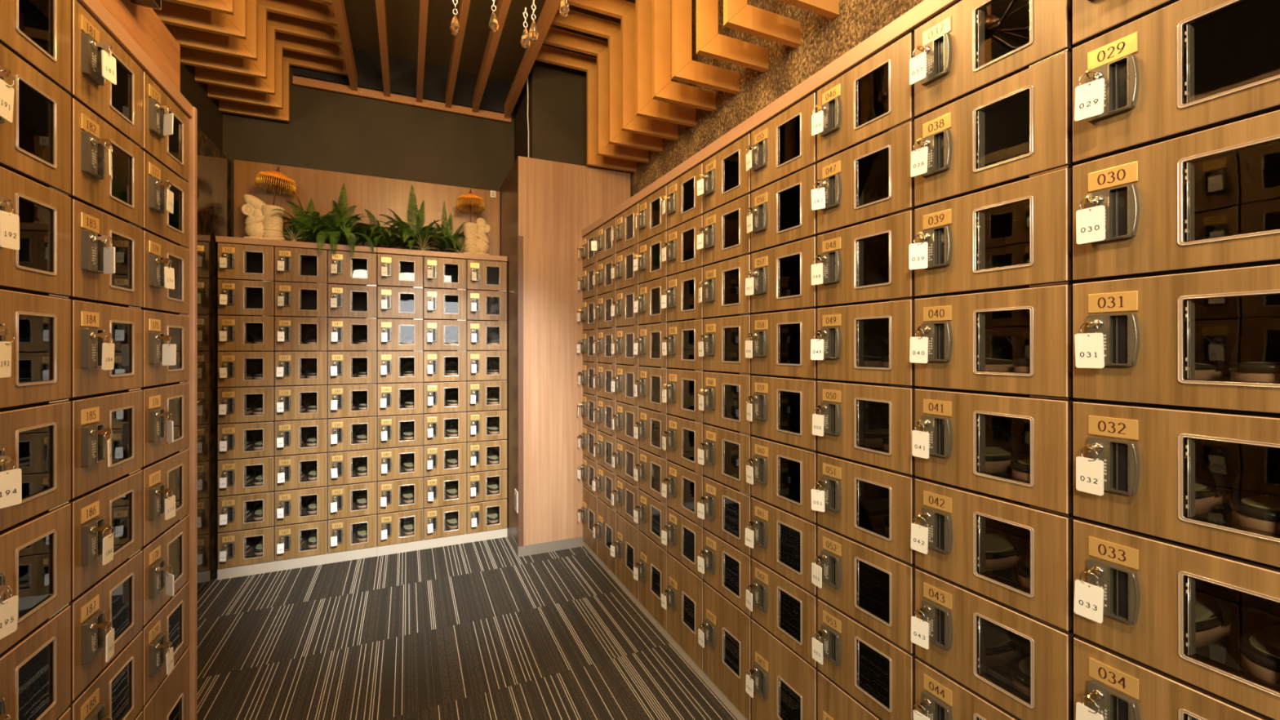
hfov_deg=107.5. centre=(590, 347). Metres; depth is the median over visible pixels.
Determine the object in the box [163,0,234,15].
louver
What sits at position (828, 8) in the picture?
louver
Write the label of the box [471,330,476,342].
key
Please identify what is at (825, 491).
print
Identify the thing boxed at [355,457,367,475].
slipper
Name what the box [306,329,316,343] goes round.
slipper
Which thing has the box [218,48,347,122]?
louver
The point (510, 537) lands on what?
baseboard
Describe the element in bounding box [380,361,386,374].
key
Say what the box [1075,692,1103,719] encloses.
key
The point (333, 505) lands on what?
key
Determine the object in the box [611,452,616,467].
key
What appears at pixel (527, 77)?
cable
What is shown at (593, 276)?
key
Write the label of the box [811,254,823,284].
key
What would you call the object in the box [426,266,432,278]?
key
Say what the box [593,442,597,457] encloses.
key
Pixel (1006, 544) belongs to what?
slipper
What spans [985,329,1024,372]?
slipper
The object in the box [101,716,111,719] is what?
key
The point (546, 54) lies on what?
louver
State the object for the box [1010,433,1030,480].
slipper
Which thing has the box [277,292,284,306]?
key
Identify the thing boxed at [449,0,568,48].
chandelier
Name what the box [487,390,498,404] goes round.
slipper
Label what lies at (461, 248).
air plant
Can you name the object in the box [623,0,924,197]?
wall
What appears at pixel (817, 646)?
key
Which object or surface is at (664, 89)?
louver
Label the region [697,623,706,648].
key
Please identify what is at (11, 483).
key
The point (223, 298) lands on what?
key
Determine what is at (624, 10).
louver
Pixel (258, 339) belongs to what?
slipper
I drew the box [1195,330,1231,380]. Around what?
slipper
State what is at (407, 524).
slipper
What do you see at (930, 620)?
print
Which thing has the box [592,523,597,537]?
key
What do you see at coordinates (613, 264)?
key
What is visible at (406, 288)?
tall cabinet
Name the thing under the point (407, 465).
slipper
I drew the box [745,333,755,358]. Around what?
key
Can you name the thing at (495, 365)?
slipper
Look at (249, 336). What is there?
slipper
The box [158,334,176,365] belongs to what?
key
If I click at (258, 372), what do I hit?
slipper
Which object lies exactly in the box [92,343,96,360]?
print
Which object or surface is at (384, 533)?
key
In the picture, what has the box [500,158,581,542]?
wall pillar
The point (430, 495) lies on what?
key
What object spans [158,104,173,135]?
key
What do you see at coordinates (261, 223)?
stone statue
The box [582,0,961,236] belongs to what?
board
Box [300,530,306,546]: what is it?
slipper
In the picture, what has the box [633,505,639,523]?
key
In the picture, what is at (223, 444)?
key
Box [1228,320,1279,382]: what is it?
slipper
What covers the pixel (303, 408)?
slipper
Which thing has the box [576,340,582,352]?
key
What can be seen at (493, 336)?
slipper
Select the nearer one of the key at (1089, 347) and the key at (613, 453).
the key at (1089, 347)
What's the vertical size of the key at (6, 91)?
0.072 m
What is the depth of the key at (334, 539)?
2.47 m
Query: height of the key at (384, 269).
0.072 m
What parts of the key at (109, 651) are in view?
key blade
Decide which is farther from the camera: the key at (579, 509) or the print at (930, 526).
the key at (579, 509)
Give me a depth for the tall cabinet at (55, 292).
0.86 m
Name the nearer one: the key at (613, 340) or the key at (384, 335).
the key at (613, 340)
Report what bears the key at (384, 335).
attached to the tall cabinet at (406, 288)
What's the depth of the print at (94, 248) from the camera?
0.87 m
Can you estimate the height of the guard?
1.708 m
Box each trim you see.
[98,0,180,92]
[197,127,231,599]
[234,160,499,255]
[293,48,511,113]
[293,75,511,123]
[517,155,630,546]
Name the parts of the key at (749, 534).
key blade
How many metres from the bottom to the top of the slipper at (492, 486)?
0.088 m
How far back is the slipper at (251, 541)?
2.47 m
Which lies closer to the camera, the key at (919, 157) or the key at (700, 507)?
the key at (919, 157)
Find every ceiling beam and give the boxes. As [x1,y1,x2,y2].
[331,0,357,91]
[375,0,390,97]
[416,0,428,102]
[444,0,470,107]
[471,0,511,112]
[503,0,561,118]
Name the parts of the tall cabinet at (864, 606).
number plate, number plate, number plate, number plate, number plate, number plate, number plate, number plate, number plate, door, door, door, door, door, door, door, door, door, number plate, number plate, number plate, number plate, number plate, number plate, number plate, number plate, number plate, door, door, door, door, door, door, door, door, door, number plate, number plate, number plate, number plate, number plate, number plate, number plate, number plate, number plate, door, door, door, door, door, door, door, door, door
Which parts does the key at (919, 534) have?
key blade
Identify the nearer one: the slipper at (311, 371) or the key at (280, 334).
the key at (280, 334)
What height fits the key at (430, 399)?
0.071 m
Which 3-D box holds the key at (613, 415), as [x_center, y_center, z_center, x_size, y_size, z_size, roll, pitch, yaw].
[0.114,0.357,2.232,0.025,0.072,0.031,0,0,-21]
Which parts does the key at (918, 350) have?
key blade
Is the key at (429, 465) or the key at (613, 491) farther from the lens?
the key at (429, 465)
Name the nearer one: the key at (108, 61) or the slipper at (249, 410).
the key at (108, 61)
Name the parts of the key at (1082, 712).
key blade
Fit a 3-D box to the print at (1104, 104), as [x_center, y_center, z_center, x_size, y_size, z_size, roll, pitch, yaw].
[0.739,-0.362,0.678,0.001,0.032,0.010,0,0,-21]
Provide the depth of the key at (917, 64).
0.90 m
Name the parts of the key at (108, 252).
key blade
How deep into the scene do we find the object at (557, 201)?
2.65 m
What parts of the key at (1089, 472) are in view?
key blade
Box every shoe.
[1230,459,1279,533]
[1238,600,1279,685]
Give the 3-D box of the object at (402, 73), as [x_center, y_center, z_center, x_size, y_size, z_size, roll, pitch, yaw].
[-1.109,-1.654,2.880,1.240,0.215,0.011,0,0,-21]
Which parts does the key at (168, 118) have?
key blade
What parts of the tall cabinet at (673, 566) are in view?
number plate, number plate, number plate, number plate, number plate, number plate, number plate, number plate, number plate, door, door, door, door, door, door, door, door, door, number plate, number plate, number plate, number plate, number plate, number plate, number plate, number plate, number plate, door, door, door, door, door, door, door, door, door, number plate, number plate, number plate, number plate, number plate, number plate, number plate, number plate, number plate, door, door, door, door, door, door, door, door, door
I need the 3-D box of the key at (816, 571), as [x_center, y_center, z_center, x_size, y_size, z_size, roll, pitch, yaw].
[0.549,0.535,1.122,0.024,0.072,0.030,0,0,-21]
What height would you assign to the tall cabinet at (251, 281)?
1.671 m
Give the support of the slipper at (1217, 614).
in the tall cabinet at (1181, 157)
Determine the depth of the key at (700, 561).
1.56 m
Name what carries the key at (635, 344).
attached to the tall cabinet at (673, 566)
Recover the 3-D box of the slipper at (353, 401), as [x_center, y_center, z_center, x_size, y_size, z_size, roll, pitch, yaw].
[-1.378,0.310,2.640,0.090,0.088,0.206,0,0,-21]
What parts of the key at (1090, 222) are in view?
key blade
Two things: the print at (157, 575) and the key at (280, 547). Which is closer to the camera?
the print at (157, 575)
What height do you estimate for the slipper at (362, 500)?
0.088 m
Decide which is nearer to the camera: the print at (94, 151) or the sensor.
the print at (94, 151)
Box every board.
[76,0,192,117]
[215,235,377,253]
[377,247,507,262]
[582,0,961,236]
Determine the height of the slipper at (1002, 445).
0.088 m
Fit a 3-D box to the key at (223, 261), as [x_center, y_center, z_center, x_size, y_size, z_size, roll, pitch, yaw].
[-1.806,-0.425,2.303,0.030,0.072,0.025,0,0,-21]
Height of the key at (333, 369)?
0.072 m
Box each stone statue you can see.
[240,194,285,240]
[462,217,490,254]
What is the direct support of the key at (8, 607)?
attached to the tall cabinet at (55, 292)
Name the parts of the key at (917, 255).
key blade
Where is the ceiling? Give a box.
[343,0,671,82]
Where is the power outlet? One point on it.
(515, 490)
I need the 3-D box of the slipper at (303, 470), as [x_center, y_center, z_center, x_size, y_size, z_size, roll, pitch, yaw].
[-1.606,0.670,2.542,0.090,0.088,0.206,0,0,-22]
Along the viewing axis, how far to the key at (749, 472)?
1.34 m
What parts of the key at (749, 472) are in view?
key blade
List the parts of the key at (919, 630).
key blade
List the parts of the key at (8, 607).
key blade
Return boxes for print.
[92,52,96,72]
[92,149,96,168]
[92,246,96,264]
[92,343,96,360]
[92,440,96,457]
[92,536,96,555]
[92,633,95,652]
[156,574,159,589]
[156,651,159,666]
[755,675,758,688]
[823,114,827,128]
[823,264,827,278]
[823,339,827,352]
[824,489,827,503]
[824,564,827,578]
[824,639,828,654]
[926,56,932,74]
[926,431,932,448]
[926,524,933,542]
[927,150,932,167]
[927,617,933,636]
[927,710,933,719]
[928,244,932,260]
[928,337,932,354]
[1097,457,1106,481]
[1097,582,1106,607]
[1097,705,1106,719]
[1103,84,1106,106]
[1103,334,1106,356]
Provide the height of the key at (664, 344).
0.072 m
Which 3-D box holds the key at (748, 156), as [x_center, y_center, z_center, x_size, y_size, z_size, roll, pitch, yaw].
[0.456,-0.545,1.344,0.024,0.072,0.030,0,0,38]
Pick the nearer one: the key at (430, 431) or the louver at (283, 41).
the louver at (283, 41)
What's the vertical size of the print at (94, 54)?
0.032 m
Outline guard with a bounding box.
[516,235,523,546]
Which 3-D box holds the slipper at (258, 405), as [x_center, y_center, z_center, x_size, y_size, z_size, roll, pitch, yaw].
[-1.743,0.310,2.496,0.090,0.088,0.206,0,0,-22]
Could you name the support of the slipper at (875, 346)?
in the tall cabinet at (864, 606)
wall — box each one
[163,22,222,152]
[222,65,514,255]
[514,43,623,171]
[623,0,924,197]
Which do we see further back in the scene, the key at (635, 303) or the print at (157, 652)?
the key at (635, 303)
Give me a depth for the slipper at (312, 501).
2.56 m
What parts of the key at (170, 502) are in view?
key blade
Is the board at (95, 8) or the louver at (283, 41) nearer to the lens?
the board at (95, 8)
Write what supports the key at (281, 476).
attached to the tall cabinet at (251, 281)
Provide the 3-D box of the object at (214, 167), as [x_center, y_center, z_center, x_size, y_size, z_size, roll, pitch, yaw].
[-1.710,0.073,1.863,0.042,2.160,1.458,0,0,-21]
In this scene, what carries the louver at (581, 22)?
attached to the wall at (824, 39)
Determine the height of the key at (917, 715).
0.072 m
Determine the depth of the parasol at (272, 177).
2.48 m
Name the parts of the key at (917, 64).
key blade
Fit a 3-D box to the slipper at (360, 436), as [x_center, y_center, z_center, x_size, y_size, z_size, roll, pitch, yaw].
[-1.292,0.490,2.665,0.090,0.088,0.206,0,0,-24]
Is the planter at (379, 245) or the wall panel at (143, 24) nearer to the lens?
the wall panel at (143, 24)
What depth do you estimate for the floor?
1.81 m
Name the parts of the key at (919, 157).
key blade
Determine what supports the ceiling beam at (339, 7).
attached to the wall at (329, 131)
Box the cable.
[526,76,528,157]
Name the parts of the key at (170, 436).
key blade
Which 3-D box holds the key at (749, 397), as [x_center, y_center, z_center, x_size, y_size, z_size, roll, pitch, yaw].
[0.457,0.175,1.342,0.022,0.072,0.031,0,0,36]
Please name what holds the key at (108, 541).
attached to the tall cabinet at (55, 292)
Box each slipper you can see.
[246,331,253,343]
[246,365,253,379]
[246,400,253,414]
[246,434,253,449]
[246,467,254,484]
[246,502,254,519]
[246,536,255,554]
[253,329,262,343]
[253,363,262,378]
[253,397,262,414]
[253,431,262,449]
[253,466,262,484]
[253,500,262,520]
[253,535,262,555]
[300,333,305,343]
[300,365,306,377]
[300,398,306,412]
[300,432,304,446]
[300,464,306,480]
[300,497,304,512]
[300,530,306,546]
[305,428,316,446]
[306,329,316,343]
[306,363,316,377]
[306,395,316,412]
[306,462,316,479]
[306,494,316,514]
[306,528,316,548]
[352,397,355,409]
[355,426,367,443]
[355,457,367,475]
[355,489,367,508]
[355,523,367,541]
[356,330,367,343]
[356,362,367,377]
[357,394,367,409]
[400,484,413,503]
[401,331,413,344]
[401,361,413,376]
[401,423,413,439]
[401,516,413,534]
[402,454,413,471]
[403,392,413,408]
[444,331,457,344]
[444,361,457,374]
[444,421,457,436]
[444,450,457,467]
[444,480,457,497]
[444,511,457,528]
[445,391,457,405]
[487,332,498,344]
[487,360,498,373]
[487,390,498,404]
[487,418,498,434]
[487,448,498,463]
[487,476,498,493]
[487,506,498,523]
[863,333,888,366]
[863,407,888,447]
[863,481,888,524]
[880,355,888,367]
[882,435,888,450]
[884,515,888,534]
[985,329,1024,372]
[985,422,1025,473]
[985,517,1030,571]
[985,619,1028,666]
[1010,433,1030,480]
[1010,637,1030,697]
[1012,335,1030,372]
[1016,542,1030,589]
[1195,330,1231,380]
[1195,453,1233,515]
[1195,578,1240,647]
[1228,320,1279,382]
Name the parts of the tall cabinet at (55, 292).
door, door, door, door, door, door, door, door, number plate, number plate, number plate, number plate, number plate, number plate, number plate, number plate, door, door, door, door, door, door, door, door, door, number plate, number plate, number plate, number plate, number plate, number plate, number plate, number plate, door, door, door, door, door, door, door, door, door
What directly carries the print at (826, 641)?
attached to the tall cabinet at (864, 606)
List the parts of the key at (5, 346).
key blade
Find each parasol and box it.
[254,166,296,205]
[456,188,484,222]
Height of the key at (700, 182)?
0.072 m
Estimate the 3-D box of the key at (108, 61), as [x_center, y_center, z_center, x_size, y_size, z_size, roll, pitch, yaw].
[-0.908,-0.533,0.871,0.026,0.072,0.030,0,0,-21]
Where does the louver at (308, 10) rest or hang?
attached to the wall at (210, 118)
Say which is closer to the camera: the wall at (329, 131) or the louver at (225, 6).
the louver at (225, 6)
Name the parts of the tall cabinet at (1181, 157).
number plate, number plate, number plate, number plate, number plate, number plate, number plate, number plate, door, door, door, door, door, door, door, door, number plate, number plate, number plate, number plate, number plate, number plate, door, door, door, door, door, door, door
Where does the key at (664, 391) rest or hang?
attached to the tall cabinet at (673, 566)
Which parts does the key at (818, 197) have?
key blade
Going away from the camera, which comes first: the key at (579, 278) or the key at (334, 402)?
the key at (334, 402)
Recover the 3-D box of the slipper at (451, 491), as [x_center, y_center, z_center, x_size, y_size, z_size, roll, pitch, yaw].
[-0.841,0.850,2.844,0.090,0.088,0.206,0,0,-22]
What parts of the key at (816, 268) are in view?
key blade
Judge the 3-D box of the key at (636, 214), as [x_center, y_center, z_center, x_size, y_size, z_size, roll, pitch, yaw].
[0.200,-0.544,2.009,0.025,0.072,0.030,0,0,-21]
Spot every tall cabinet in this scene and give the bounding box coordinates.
[0,0,189,719]
[217,243,377,580]
[377,253,507,555]
[581,217,619,583]
[616,163,707,681]
[703,31,919,719]
[914,0,1279,719]
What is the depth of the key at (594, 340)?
2.45 m
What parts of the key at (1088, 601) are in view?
key blade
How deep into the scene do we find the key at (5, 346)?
0.65 m
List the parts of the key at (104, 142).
key blade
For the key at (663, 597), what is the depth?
1.79 m
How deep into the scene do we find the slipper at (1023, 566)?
0.81 m
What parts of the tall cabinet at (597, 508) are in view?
door, door, door, door, door, door, door, door, door, number plate, number plate, number plate, number plate, number plate, number plate, number plate, number plate, number plate, door, door, door, door, door, door, door, door, door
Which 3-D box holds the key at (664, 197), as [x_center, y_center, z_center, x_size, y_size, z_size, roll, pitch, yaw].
[0.287,-0.544,1.787,0.026,0.072,0.030,0,0,-21]
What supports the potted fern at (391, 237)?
on the board at (380, 250)
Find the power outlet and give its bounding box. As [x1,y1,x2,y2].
[514,488,517,512]
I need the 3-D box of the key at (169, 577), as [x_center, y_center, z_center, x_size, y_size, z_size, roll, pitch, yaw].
[-0.991,0.547,1.098,0.033,0.071,0.020,0,0,4]
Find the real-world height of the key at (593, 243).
0.072 m
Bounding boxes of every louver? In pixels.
[152,0,246,39]
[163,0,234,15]
[164,0,333,60]
[180,0,337,79]
[195,11,341,94]
[207,31,344,109]
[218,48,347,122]
[535,44,635,172]
[542,26,648,163]
[551,7,662,152]
[567,0,678,140]
[635,0,696,127]
[652,0,715,111]
[671,0,739,94]
[696,0,768,72]
[723,0,800,48]
[778,0,839,19]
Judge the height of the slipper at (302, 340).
0.088 m
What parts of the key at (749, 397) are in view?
key blade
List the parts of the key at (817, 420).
key blade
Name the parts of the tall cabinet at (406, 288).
number plate, number plate, number plate, number plate, number plate, number plate, number plate, number plate, number plate, door, door, door, door, door, door, door, door, door, number plate, number plate, number plate, number plate, number plate, number plate, number plate, number plate, number plate, door, door, door, door, door, door, door, door, door, number plate, number plate, number plate, number plate, number plate, number plate, number plate, number plate, number plate, door, door, door, door, door, door, door, door, door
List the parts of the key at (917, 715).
key blade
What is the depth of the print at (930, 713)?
0.90 m
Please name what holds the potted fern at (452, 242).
on the board at (380, 250)
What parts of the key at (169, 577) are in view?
key blade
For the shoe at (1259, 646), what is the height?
0.088 m
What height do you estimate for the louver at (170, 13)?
0.405 m
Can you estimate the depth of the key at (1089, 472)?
0.67 m
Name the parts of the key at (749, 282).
key blade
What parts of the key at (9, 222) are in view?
key blade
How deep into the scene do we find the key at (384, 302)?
2.56 m
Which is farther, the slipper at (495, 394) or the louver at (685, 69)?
the slipper at (495, 394)
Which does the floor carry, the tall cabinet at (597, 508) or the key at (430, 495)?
the tall cabinet at (597, 508)
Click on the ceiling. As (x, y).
(402, 15)
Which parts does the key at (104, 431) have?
key blade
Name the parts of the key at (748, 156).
key blade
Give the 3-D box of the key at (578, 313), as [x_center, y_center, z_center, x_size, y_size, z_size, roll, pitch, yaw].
[-0.062,-0.183,2.677,0.026,0.072,0.031,0,0,-21]
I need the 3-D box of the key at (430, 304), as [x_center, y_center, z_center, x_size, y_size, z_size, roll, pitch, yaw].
[-0.907,-0.246,2.651,0.025,0.071,0.026,0,0,10]
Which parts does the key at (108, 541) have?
key blade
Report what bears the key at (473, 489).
attached to the tall cabinet at (406, 288)
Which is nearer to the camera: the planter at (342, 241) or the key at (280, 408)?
the key at (280, 408)
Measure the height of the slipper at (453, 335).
0.088 m
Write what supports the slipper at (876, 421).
in the tall cabinet at (864, 606)
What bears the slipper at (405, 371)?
in the tall cabinet at (406, 288)
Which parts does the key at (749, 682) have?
key blade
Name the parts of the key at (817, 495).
key blade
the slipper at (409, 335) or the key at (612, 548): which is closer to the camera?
the key at (612, 548)
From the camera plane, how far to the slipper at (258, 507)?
2.46 m
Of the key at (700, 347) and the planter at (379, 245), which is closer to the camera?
the key at (700, 347)
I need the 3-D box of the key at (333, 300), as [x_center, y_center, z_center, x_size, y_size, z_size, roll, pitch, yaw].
[-1.359,-0.245,2.477,0.029,0.072,0.026,0,0,-21]
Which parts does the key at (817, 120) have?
key blade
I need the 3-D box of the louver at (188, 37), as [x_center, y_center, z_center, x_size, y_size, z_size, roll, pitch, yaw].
[-1.470,-1.465,2.050,0.625,0.405,0.020,0,0,-21]
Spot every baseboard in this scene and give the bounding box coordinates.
[507,528,518,556]
[518,536,583,556]
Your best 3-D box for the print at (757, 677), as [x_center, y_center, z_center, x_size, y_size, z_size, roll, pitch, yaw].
[0.478,0.963,1.344,0.001,0.032,0.010,0,0,-21]
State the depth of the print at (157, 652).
1.09 m
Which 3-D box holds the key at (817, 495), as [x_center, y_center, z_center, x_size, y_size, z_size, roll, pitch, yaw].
[0.545,0.355,1.121,0.030,0.072,0.023,0,0,23]
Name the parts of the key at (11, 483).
key blade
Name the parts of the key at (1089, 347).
key blade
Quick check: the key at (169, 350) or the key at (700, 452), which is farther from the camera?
the key at (700, 452)
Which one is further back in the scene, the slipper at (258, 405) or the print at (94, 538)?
the slipper at (258, 405)
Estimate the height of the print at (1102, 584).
0.032 m
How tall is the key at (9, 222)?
0.072 m
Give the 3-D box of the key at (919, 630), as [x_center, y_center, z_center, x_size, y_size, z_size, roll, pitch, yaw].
[0.637,0.535,0.897,0.026,0.071,0.029,0,0,-21]
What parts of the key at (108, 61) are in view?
key blade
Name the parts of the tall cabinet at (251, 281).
number plate, number plate, number plate, number plate, number plate, number plate, number plate, number plate, number plate, door, door, door, door, door, door, door, door, door, number plate, number plate, number plate, number plate, number plate, number plate, number plate, number plate, number plate, door, door, door, door, door, door, door, door, door, number plate, number plate, number plate, number plate, number plate, number plate, number plate, number plate, number plate, door, door, door, door, door, door, door, door, door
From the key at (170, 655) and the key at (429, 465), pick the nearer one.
the key at (170, 655)
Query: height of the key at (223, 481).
0.072 m
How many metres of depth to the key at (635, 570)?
2.01 m
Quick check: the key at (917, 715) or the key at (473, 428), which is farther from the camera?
the key at (473, 428)
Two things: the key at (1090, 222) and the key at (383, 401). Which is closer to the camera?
the key at (1090, 222)
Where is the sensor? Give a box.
[489,190,495,198]
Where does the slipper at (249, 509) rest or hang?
in the tall cabinet at (251, 281)
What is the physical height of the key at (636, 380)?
0.072 m
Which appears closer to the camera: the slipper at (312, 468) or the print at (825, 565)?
the print at (825, 565)
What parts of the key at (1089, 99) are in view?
key blade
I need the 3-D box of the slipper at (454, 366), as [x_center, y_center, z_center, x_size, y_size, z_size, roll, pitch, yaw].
[-0.847,0.130,2.848,0.090,0.088,0.206,0,0,-22]
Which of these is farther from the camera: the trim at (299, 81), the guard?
the trim at (299, 81)
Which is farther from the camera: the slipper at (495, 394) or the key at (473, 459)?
the slipper at (495, 394)
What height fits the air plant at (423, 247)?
0.122 m
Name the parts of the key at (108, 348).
key blade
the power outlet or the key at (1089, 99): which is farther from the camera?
the power outlet
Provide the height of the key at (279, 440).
0.072 m
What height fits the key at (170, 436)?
0.072 m
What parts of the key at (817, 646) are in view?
key blade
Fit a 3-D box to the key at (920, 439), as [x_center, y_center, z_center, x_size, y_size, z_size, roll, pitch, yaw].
[0.638,0.175,0.896,0.024,0.071,0.030,0,0,-21]
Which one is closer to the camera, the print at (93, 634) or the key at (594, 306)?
the print at (93, 634)
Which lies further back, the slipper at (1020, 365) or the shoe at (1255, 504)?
the slipper at (1020, 365)
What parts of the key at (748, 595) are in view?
key blade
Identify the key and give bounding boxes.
[0,66,14,122]
[0,195,19,249]
[0,325,15,377]
[0,455,22,508]
[0,584,17,639]
[0,714,10,719]
[94,41,116,84]
[94,138,112,179]
[94,235,115,274]
[94,331,114,369]
[94,427,113,467]
[94,524,115,565]
[94,620,114,662]
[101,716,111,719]
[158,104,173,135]
[158,181,173,213]
[158,257,174,288]
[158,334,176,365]
[158,411,173,442]
[158,488,175,519]
[158,564,173,596]
[158,641,173,675]
[218,400,226,414]
[219,253,226,267]
[219,289,226,304]
[219,326,226,341]
[219,363,226,377]
[219,436,226,451]
[219,473,226,488]
[219,509,226,524]
[219,546,226,561]
[276,362,283,377]
[276,398,284,412]
[276,433,284,447]
[276,503,284,518]
[276,538,284,554]
[277,257,284,271]
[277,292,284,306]
[277,327,284,341]
[277,468,284,483]
[330,260,337,273]
[330,293,337,307]
[330,362,337,375]
[330,395,337,409]
[330,430,337,444]
[330,497,337,512]
[330,532,337,546]
[331,328,337,342]
[331,464,337,478]
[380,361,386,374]
[380,395,386,407]
[380,493,386,506]
[381,263,386,275]
[381,297,386,308]
[381,329,386,342]
[381,426,386,440]
[381,460,386,473]
[381,525,386,539]
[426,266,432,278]
[426,330,432,342]
[426,362,432,373]
[426,456,432,469]
[427,297,433,310]
[427,393,433,405]
[427,425,433,437]
[427,488,433,501]
[427,520,433,533]
[470,391,475,404]
[471,268,476,280]
[471,299,476,311]
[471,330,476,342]
[471,360,476,373]
[471,422,475,435]
[471,453,475,465]
[471,484,475,496]
[471,515,476,527]
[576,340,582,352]
[577,277,582,290]
[577,309,582,321]
[577,372,582,384]
[577,435,582,447]
[577,466,582,479]
[577,508,582,522]
[591,236,597,250]
[592,271,597,284]
[592,305,597,319]
[592,339,597,353]
[592,373,597,387]
[592,476,597,491]
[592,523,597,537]
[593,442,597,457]
[610,226,616,241]
[610,263,616,279]
[610,301,616,316]
[610,376,616,391]
[610,541,616,557]
[611,338,616,354]
[611,414,616,430]
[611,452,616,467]
[611,489,616,506]
[633,212,639,229]
[633,254,639,271]
[633,296,639,312]
[633,337,639,354]
[633,379,639,396]
[633,463,639,481]
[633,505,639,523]
[633,562,639,580]
[634,422,639,439]
[661,195,668,214]
[661,242,668,262]
[661,289,668,308]
[661,478,668,497]
[661,524,668,545]
[661,589,668,609]
[662,337,668,355]
[662,383,668,402]
[662,431,668,450]
[697,173,705,195]
[697,227,705,249]
[697,281,705,302]
[697,335,705,356]
[697,388,706,410]
[697,442,706,465]
[697,496,706,519]
[697,550,706,573]
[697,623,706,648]
[745,270,755,295]
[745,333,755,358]
[745,520,755,548]
[745,668,755,697]
[746,144,755,171]
[746,207,755,233]
[746,395,755,421]
[746,458,755,484]
[746,583,755,611]
[810,329,823,359]
[811,104,823,135]
[811,179,825,210]
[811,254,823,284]
[811,480,825,511]
[811,555,824,588]
[812,405,823,436]
[812,630,824,664]
[908,231,928,269]
[909,44,926,84]
[909,325,928,363]
[910,137,928,177]
[910,513,928,554]
[911,419,928,458]
[911,607,928,648]
[913,700,929,719]
[1073,568,1104,622]
[1074,68,1104,121]
[1074,318,1104,368]
[1075,193,1105,244]
[1075,443,1103,495]
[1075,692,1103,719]
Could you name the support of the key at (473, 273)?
attached to the tall cabinet at (406, 288)
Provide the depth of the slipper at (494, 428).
2.94 m
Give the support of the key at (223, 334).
attached to the tall cabinet at (251, 281)
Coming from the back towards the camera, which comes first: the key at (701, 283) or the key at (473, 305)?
the key at (473, 305)
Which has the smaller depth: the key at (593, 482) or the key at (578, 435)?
the key at (593, 482)
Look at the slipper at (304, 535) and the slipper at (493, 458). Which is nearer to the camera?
the slipper at (304, 535)
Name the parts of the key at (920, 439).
key blade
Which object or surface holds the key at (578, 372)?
attached to the tall cabinet at (597, 508)
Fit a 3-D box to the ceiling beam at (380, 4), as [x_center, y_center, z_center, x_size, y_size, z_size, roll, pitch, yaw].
[-0.701,-1.551,1.480,0.034,0.085,2.864,0,0,-21]
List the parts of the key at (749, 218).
key blade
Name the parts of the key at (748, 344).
key blade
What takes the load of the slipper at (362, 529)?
in the tall cabinet at (251, 281)
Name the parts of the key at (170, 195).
key blade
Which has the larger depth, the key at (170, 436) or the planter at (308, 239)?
the planter at (308, 239)
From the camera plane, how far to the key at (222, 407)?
2.29 m
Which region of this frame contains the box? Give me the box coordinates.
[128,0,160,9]
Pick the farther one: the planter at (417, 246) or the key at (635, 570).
the planter at (417, 246)
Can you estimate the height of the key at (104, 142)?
0.071 m
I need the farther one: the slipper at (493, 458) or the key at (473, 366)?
the slipper at (493, 458)
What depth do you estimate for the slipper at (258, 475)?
2.47 m
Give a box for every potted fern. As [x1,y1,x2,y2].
[271,197,359,243]
[295,182,387,255]
[352,208,417,248]
[368,184,448,251]
[422,201,466,252]
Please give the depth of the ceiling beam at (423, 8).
2.35 m
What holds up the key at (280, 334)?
attached to the tall cabinet at (251, 281)
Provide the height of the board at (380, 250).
0.030 m
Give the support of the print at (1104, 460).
attached to the tall cabinet at (1181, 157)
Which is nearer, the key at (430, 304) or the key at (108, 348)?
the key at (108, 348)
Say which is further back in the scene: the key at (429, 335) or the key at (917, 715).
the key at (429, 335)
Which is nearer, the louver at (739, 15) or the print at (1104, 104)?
the print at (1104, 104)
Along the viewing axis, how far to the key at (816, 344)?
1.12 m
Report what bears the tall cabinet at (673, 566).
on the floor
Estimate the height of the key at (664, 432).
0.072 m
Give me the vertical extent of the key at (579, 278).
0.072 m
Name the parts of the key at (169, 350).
key blade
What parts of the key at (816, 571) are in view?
key blade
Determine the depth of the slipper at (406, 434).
2.77 m
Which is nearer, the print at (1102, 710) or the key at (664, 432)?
the print at (1102, 710)
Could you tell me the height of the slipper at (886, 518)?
0.088 m
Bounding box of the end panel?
[184,106,197,719]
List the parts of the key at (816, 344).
key blade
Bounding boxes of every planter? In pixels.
[301,237,317,243]
[332,237,348,244]
[374,243,391,248]
[407,244,420,250]
[439,248,453,252]
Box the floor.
[196,537,737,719]
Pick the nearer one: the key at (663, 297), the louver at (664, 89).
the key at (663, 297)
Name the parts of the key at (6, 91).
key blade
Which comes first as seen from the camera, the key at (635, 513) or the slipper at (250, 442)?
the key at (635, 513)
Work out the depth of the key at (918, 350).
0.90 m
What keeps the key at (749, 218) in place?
attached to the tall cabinet at (864, 606)
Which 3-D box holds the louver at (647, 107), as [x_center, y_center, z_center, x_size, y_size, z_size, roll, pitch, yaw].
[0.195,-1.354,2.098,0.640,0.615,0.022,0,0,-21]
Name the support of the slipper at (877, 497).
in the tall cabinet at (864, 606)
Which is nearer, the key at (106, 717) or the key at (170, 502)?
the key at (106, 717)
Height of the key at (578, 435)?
0.072 m
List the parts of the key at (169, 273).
key blade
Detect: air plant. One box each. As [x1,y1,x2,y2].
[275,224,306,241]
[405,230,439,250]
[444,241,474,253]
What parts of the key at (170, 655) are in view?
key blade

